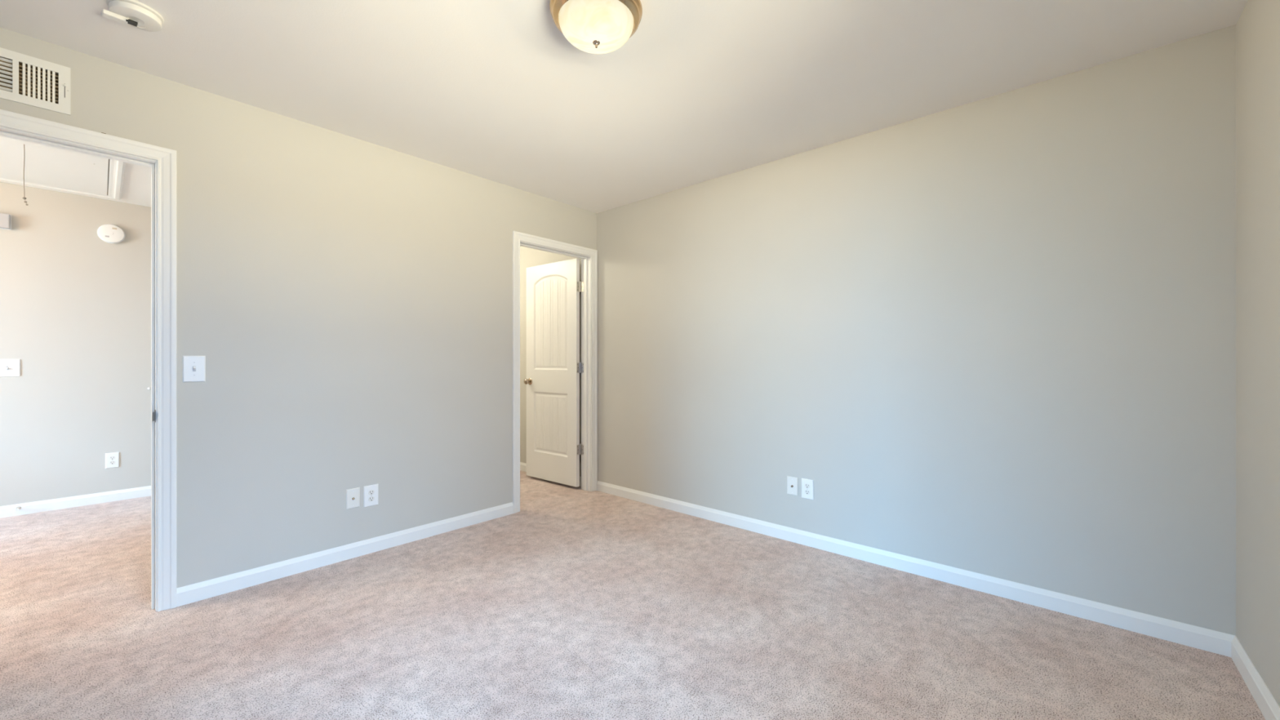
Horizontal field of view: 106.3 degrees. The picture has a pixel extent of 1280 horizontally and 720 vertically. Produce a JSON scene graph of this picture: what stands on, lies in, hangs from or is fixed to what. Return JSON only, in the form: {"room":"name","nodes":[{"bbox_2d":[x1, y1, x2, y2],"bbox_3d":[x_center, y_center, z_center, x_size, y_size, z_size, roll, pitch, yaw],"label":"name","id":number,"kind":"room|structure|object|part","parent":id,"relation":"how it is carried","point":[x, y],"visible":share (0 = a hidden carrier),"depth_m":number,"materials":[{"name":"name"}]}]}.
{"room":"empty bedroom","nodes":[
{"label":"empty bedroom","id":0,"kind":"room"},
{"bbox_2d":[0,182,151,506],"bbox_3d":[-4.368,-0.074,3.891,0.120,2.440,5.810,0,0,42],"label":"wall","id":1,"kind":"structure","parent":0,"point":[75,304],"depth_m":3.73,"materials":[{"name":"beige paint"}]},
{"bbox_2d":[0,213,11,230],"bbox_3d":[-4.663,-1.009,3.435,0.046,0.112,0.198,0,0,42],"label":"box","id":2,"kind":"object","parent":1,"relation":"attached to","point":[5,219],"visible":1,"depth_m":3.48,"materials":[{"name":"grey plastic"}]},
{"bbox_2d":[0,359,20,376],"bbox_3d":[-4.620,0.058,3.503,0.020,0.127,0.118,0,0,42],"label":"light switch","id":3,"kind":"object","parent":1,"relation":"attached to","point":[8,367],"visible":1,"depth_m":3.52,"materials":[{"name":"white plastic"}]},
{"bbox_2d":[0,485,151,518],"bbox_3d":[-4.870,1.105,3.227,0.014,0.083,4.150,0,0,42],"label":"baseboard","id":4,"kind":"structure","parent":1,"relation":"attached to","point":[6,511],"depth_m":3.74,"materials":[{"name":"white wood"}]},
{"bbox_2d":[97,223,125,243],"bbox_3d":[-4.272,-1.022,3.879,0.040,0.154,0.154,0,0,42],"label":"smoke detector","id":5,"kind":"object","parent":1,"relation":"attached to","point":[110,233],"visible":1,"depth_m":3.87,"materials":[{"name":"white plastic"}]},
{"bbox_2d":[105,452,119,468],"bbox_3d":[-4.281,0.814,3.894,0.007,0.122,0.076,0,0,42],"label":"wall outlet","id":6,"kind":"object","parent":1,"relation":"attached to","point":[112,460],"visible":1,"depth_m":3.89,"materials":[{"name":"white plastic"}]},
{"bbox_2d":[0,27,596,587],"bbox_3d":[-2.358,-0.074,2.104,0.120,2.440,5.810,0,0,42],"label":"wall","id":7,"kind":"structure","parent":0,"point":[347,301],"depth_m":2.67,"materials":[{"name":"beige paint"}]},
{"bbox_2d":[0,47,71,115],"bbox_3d":[-2.549,-1.116,1.874,0.131,0.195,0.423,0,0,42],"label":"air vent","id":8,"kind":"object","parent":7,"relation":"in","point":[35,86],"visible":1,"depth_m":1.94,"materials":[{"name":"white metal"}]},
{"bbox_2d":[0,109,177,611],"bbox_3d":[-2.525,0.087,1.916,0.155,2.119,0.964,0,0,42],"label":"trim","id":9,"kind":"structure","parent":7,"relation":"attached to","point":[162,162],"depth_m":2.20,"materials":[{"name":"white wood"}]},
{"bbox_3d":[-2.216,0.256,2.192,0.008,0.056,0.043,0,0,-36],"label":"strike plate","id":10,"kind":"part","parent":9,"relation":"part of","materials":[{"name":"grey metal"}]},
{"bbox_2d":[182,355,205,382],"bbox_3d":[-2.112,0.042,2.275,0.020,0.124,0.080,0,0,42],"label":"light switch","id":11,"kind":"object","parent":7,"relation":"attached to","point":[193,366],"visible":1,"depth_m":2.28,"materials":[{"name":"white plastic"}]},
{"bbox_2d":[176,502,513,607],"bbox_3d":[-1.552,1.105,2.909,0.014,0.083,1.816,0,0,42],"label":"baseboard","id":12,"kind":"structure","parent":7,"relation":"attached to","point":[199,591],"depth_m":2.67,"materials":[{"name":"white wood"}]},
{"bbox_2d":[346,487,359,509],"bbox_3d":[-1.662,0.803,2.784,0.016,0.114,0.071,0,0,42],"label":"wall plate","id":13,"kind":"object","parent":7,"relation":"attached to","point":[353,495],"visible":1,"depth_m":2.79,"materials":[{"name":"white plastic"}]},
{"bbox_2d":[364,484,378,507],"bbox_3d":[-1.601,0.808,2.860,0.007,0.125,0.080,0,0,42],"label":"wall outlet","id":14,"kind":"object","parent":7,"relation":"attached to","point":[371,492],"visible":1,"depth_m":2.86,"materials":[{"name":"white plastic"}]},
{"bbox_2d":[368,496,374,501],"bbox_3d":[-1.599,0.827,2.858,0.002,0.029,0.033,0,0,42],"label":"receptacle","id":15,"kind":"object","parent":14,"relation":"attached to","point":[370,498],"depth_m":2.86,"materials":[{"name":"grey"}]},
{"bbox_2d":[368,489,374,494],"bbox_3d":[-1.599,0.789,2.858,0.002,0.029,0.033,0,0,42],"label":"receptacle","id":16,"kind":"object","parent":14,"relation":"attached to","point":[370,491],"depth_m":2.86,"materials":[{"name":"grey plastic"}]},
{"bbox_2d":[512,231,597,513],"bbox_3d":[-0.715,0.090,3.951,0.155,2.112,0.858,0,0,42],"label":"trim","id":17,"kind":"structure","parent":7,"relation":"attached to","point":[588,256],"depth_m":4.18,"materials":[{"name":"white wood"}]},
{"bbox_2d":[524,257,581,487],"bbox_3d":[-0.819,0.112,4.458,0.709,2.016,0.169,0,0,39],"label":"door","id":18,"kind":"structure","parent":17,"relation":"attached to","point":[553,365],"depth_m":4.42,"materials":[{"name":"white paint"}]},
{"bbox_3d":[-1.083,0.206,4.597,0.054,0.054,0.056,0,0,39],"label":"knob","id":19,"kind":"part","parent":18,"relation":"part of","materials":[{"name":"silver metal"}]},
{"bbox_2d":[0,0,1248,213],"bbox_3d":[-2.021,-1.354,1.717,6.517,0.120,6.180,0,0,42],"label":"ceiling","id":20,"kind":"structure","parent":0,"point":[701,91],"depth_m":2.11,"materials":[{"name":"white paint"}]},
{"bbox_2d":[0,136,125,205],"bbox_3d":[-4.137,-1.105,2.823,1.379,0.378,1.504,0,0,42],"label":"attic hatch","id":21,"kind":"object","parent":20,"relation":"attached to","point":[21,162],"visible":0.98,"depth_m":3.22,"materials":[{"name":"beige wood"}]},
{"bbox_3d":[-3.652,-1.121,2.846,0.004,0.324,0.006,0,0,42],"label":"pull cord","id":22,"kind":"part","parent":21,"relation":"part of","materials":[{"name":"white fabric"}]},
{"bbox_3d":[-4.137,-1.284,2.823,1.379,0.020,1.504,0,0,42],"label":"frame","id":23,"kind":"part","parent":21,"relation":"part of","materials":[{"name":"white wood"}]},
{"bbox_2d":[101,0,164,31],"bbox_3d":[-1.866,-1.267,1.777,0.147,0.053,0.147,0,0,4],"label":"smoke detector","id":24,"kind":"object","parent":20,"relation":"attached to","point":[135,14],"visible":1,"depth_m":1.75,"materials":[{"name":"white plastic"}]},
{"bbox_2d":[549,0,642,53],"bbox_3d":[-0.160,-1.217,1.754,0.337,0.153,0.337,0,0,42],"label":"ceiling light","id":25,"kind":"object","parent":20,"relation":"attached to","point":[591,26],"visible":1,"depth_m":1.70,"materials":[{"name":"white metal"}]},
{"bbox_2d":[0,470,1265,719],"bbox_3d":[-2.021,1.206,1.717,6.517,0.120,6.180,0,0,42],"label":"floor","id":26,"kind":"structure","parent":0,"point":[575,603],"depth_m":1.97,"materials":[{"name":"beige carpet"}]},
{"bbox_2d":[520,24,1235,635],"bbox_3d":[-0.008,-0.074,3.981,6.517,2.440,0.120,0,0,42],"label":"wall","id":27,"kind":"structure","parent":0,"point":[995,336],"depth_m":2.42,"materials":[{"name":"beige paint"}]},
{"bbox_2d":[520,462,581,486],"bbox_3d":[-1.179,1.105,4.934,1.880,0.083,0.014,0,0,42],"label":"baseboard","id":28,"kind":"structure","parent":27,"relation":"attached to","point":[522,465],"depth_m":4.94,"materials":[{"name":"white wood"}]},
{"bbox_2d":[786,475,798,496],"bbox_3d":[0.960,0.796,3.030,0.071,0.114,0.016,0,0,42],"label":"wall plate","id":29,"kind":"object","parent":27,"relation":"attached to","point":[792,482],"visible":1,"depth_m":3.03,"materials":[{"name":"white plastic"}]},
{"bbox_2d":[801,478,813,499],"bbox_3d":[1.036,0.798,2.969,0.076,0.121,0.007,0,0,42],"label":"wall outlet","id":30,"kind":"object","parent":27,"relation":"attached to","point":[807,485],"visible":1,"depth_m":2.96,"materials":[{"name":"white plastic"}]},
{"bbox_2d":[804,489,809,494],"bbox_3d":[1.034,0.817,2.967,0.033,0.029,0.002,0,0,42],"label":"receptacle","id":31,"kind":"object","parent":30,"relation":"attached to","point":[806,491],"depth_m":2.97,"materials":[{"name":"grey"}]},
{"bbox_2d":[804,483,809,488],"bbox_3d":[1.034,0.779,2.967,0.033,0.029,0.002,0,0,42],"label":"receptacle","id":32,"kind":"object","parent":30,"relation":"attached to","point":[806,485],"depth_m":2.97,"materials":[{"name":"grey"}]},
{"bbox_2d":[596,480,1235,657],"bbox_3d":[0.953,1.105,3.037,3.586,0.083,0.014,0,0,42],"label":"baseboard","id":33,"kind":"structure","parent":27,"relation":"attached to","point":[1193,636],"depth_m":2.40,"materials":[{"name":"white wood"}]},
{"bbox_2d":[1235,0,1279,706],"bbox_3d":[0.728,-0.074,-0.005,0.120,2.440,4.860,0,0,42],"label":"wall","id":34,"kind":"structure","parent":0,"point":[1258,25],"depth_m":1.63,"materials":[{"name":"beige paint"}]},
{"bbox_2d":[1231,635,1279,719],"bbox_3d":[0.678,1.105,0.040,0.014,0.083,4.860,0,0,42],"label":"baseboard","id":35,"kind":"structure","parent":34,"relation":"attached to","point":[1264,700],"depth_m":1.63,"materials":[{"name":"white wood"}]}
]}

